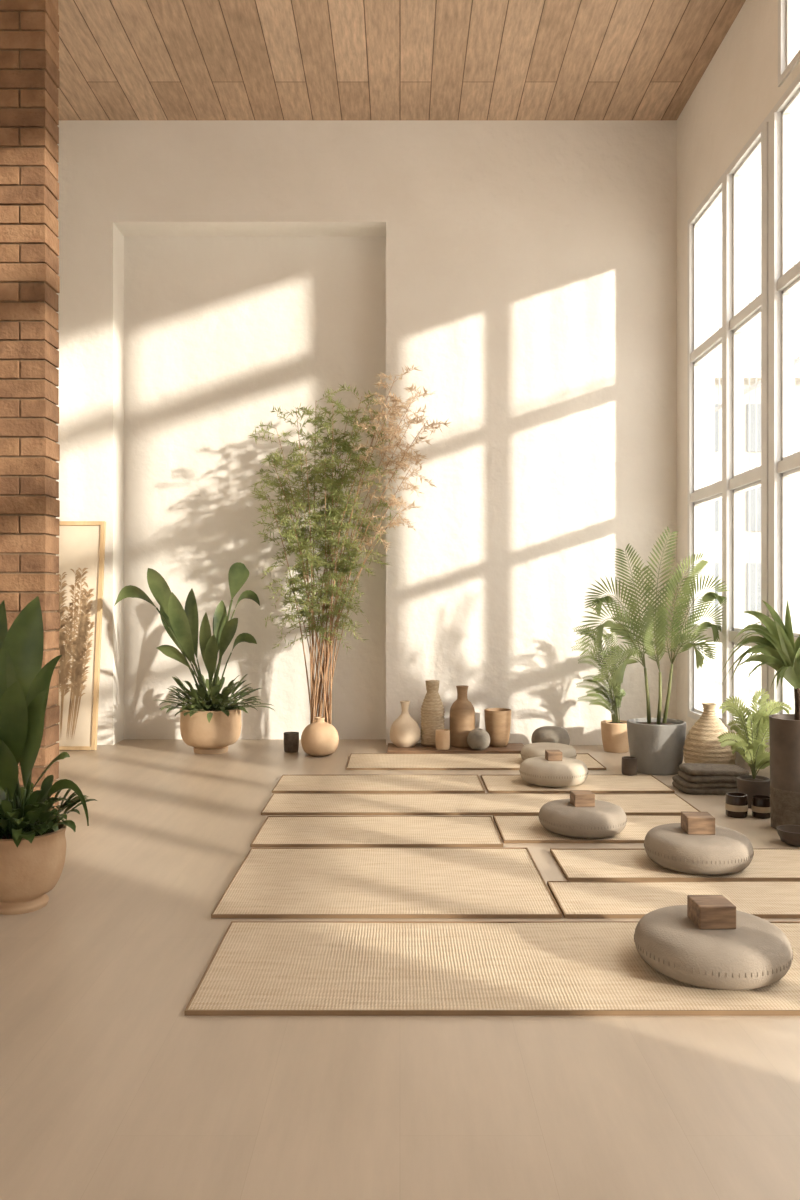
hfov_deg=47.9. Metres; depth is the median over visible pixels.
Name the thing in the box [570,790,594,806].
wooden block
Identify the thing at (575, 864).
yoga mat
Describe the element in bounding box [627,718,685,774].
pot
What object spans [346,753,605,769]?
yoga mat
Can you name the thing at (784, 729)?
pot
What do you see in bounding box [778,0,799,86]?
frame
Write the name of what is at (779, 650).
dracaena
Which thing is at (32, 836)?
banana plant
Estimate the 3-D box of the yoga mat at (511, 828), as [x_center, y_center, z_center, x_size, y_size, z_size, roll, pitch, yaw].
[1.034,1.192,4.699,1.044,0.014,0.522,0,0,0]
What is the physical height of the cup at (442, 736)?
0.150 m
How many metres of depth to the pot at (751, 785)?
5.17 m
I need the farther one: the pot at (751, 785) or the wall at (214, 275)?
the wall at (214, 275)
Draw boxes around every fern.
[571,626,634,752]
[717,688,792,808]
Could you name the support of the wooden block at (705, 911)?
on the floor cushion at (755, 954)
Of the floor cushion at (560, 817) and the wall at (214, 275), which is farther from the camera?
the wall at (214, 275)
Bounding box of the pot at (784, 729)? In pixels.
[769,714,799,828]
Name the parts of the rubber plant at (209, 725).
pot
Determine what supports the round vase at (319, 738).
on the floor
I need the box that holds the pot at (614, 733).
[601,720,628,752]
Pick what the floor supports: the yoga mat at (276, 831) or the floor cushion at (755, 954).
the yoga mat at (276, 831)
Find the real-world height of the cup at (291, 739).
0.150 m
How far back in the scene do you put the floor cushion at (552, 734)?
7.07 m
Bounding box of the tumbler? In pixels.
[622,756,636,775]
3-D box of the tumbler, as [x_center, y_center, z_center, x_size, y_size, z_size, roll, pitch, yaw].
[1.560,1.129,6.120,0.104,0.115,0.104,0,0,0]
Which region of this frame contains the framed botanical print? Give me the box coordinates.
[56,521,105,749]
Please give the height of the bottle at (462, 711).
0.480 m
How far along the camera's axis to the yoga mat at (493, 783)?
5.76 m
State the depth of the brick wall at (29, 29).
4.80 m
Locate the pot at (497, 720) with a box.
[484,708,510,746]
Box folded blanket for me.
[672,763,749,794]
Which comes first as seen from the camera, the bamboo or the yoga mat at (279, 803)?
the yoga mat at (279, 803)
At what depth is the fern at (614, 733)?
7.11 m
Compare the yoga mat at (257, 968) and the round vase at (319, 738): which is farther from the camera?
the round vase at (319, 738)
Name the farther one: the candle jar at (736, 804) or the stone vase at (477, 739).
the stone vase at (477, 739)
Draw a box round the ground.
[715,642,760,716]
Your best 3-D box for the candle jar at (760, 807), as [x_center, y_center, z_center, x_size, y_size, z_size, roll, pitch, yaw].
[2.000,1.145,4.980,0.103,0.110,0.103,0,0,0]
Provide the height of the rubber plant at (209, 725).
1.494 m
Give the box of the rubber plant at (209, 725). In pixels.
[114,562,275,754]
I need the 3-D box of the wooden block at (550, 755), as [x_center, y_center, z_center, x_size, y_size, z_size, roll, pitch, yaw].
[1.000,1.012,5.860,0.095,0.059,0.095,0,0,-3]
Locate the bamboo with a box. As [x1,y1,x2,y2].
[249,365,450,723]
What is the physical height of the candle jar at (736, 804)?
0.120 m
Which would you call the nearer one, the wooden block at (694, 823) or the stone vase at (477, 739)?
the wooden block at (694, 823)
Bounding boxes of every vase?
[301,717,338,755]
[390,701,419,747]
[467,729,489,749]
[683,703,735,764]
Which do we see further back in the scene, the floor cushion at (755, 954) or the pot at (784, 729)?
the pot at (784, 729)
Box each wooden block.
[545,750,561,760]
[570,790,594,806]
[681,811,714,834]
[687,895,735,928]
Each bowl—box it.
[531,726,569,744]
[776,825,799,846]
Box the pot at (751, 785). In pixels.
[736,775,769,808]
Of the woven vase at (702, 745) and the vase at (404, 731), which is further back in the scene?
the vase at (404, 731)
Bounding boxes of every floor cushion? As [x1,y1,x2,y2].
[519,756,587,786]
[520,742,576,760]
[538,799,626,837]
[634,905,792,989]
[644,823,753,874]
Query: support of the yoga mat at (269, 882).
on the floor
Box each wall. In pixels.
[0,0,59,810]
[56,120,676,744]
[677,0,799,777]
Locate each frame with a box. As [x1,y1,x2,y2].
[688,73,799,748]
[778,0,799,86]
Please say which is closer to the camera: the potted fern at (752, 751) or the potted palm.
the potted fern at (752, 751)
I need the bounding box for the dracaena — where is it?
[721,600,799,828]
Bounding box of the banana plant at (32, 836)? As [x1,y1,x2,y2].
[0,596,96,914]
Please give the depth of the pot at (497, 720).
7.14 m
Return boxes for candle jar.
[725,792,747,817]
[751,795,770,818]
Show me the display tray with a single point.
(511, 747)
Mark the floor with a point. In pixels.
(108, 1091)
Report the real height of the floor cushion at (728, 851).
0.145 m
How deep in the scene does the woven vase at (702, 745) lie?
5.98 m
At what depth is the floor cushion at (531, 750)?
6.45 m
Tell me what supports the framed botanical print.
on the floor
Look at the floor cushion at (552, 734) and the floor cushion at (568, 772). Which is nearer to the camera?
the floor cushion at (568, 772)
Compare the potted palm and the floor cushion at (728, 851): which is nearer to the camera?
the floor cushion at (728, 851)
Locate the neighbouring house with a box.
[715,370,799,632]
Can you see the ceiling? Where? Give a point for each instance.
(119, 59)
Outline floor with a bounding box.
[0,739,799,1199]
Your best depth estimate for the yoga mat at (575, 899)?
3.62 m
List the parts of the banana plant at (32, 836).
pot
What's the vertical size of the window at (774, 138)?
3.920 m
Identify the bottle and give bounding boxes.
[421,680,443,746]
[450,685,474,747]
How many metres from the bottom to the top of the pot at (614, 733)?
0.235 m
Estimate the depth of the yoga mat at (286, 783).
5.80 m
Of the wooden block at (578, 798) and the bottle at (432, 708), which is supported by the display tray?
the bottle at (432, 708)
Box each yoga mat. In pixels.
[184,921,799,1015]
[211,848,561,917]
[251,816,502,846]
[261,793,700,814]
[272,775,484,792]
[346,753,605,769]
[481,775,674,792]
[493,815,680,842]
[547,881,799,917]
[550,849,799,880]
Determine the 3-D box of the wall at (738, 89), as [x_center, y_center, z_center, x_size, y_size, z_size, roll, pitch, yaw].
[2.390,-1.385,2.625,0.200,5.170,10.250,0,0,0]
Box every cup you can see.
[284,732,298,752]
[435,729,449,749]
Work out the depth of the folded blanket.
5.55 m
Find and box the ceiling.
[57,0,745,119]
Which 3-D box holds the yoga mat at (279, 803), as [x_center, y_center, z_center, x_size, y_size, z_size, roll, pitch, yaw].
[0.455,1.192,5.267,2.462,0.014,0.499,0,0,0]
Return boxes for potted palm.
[579,527,728,774]
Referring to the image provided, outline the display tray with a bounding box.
[387,743,523,752]

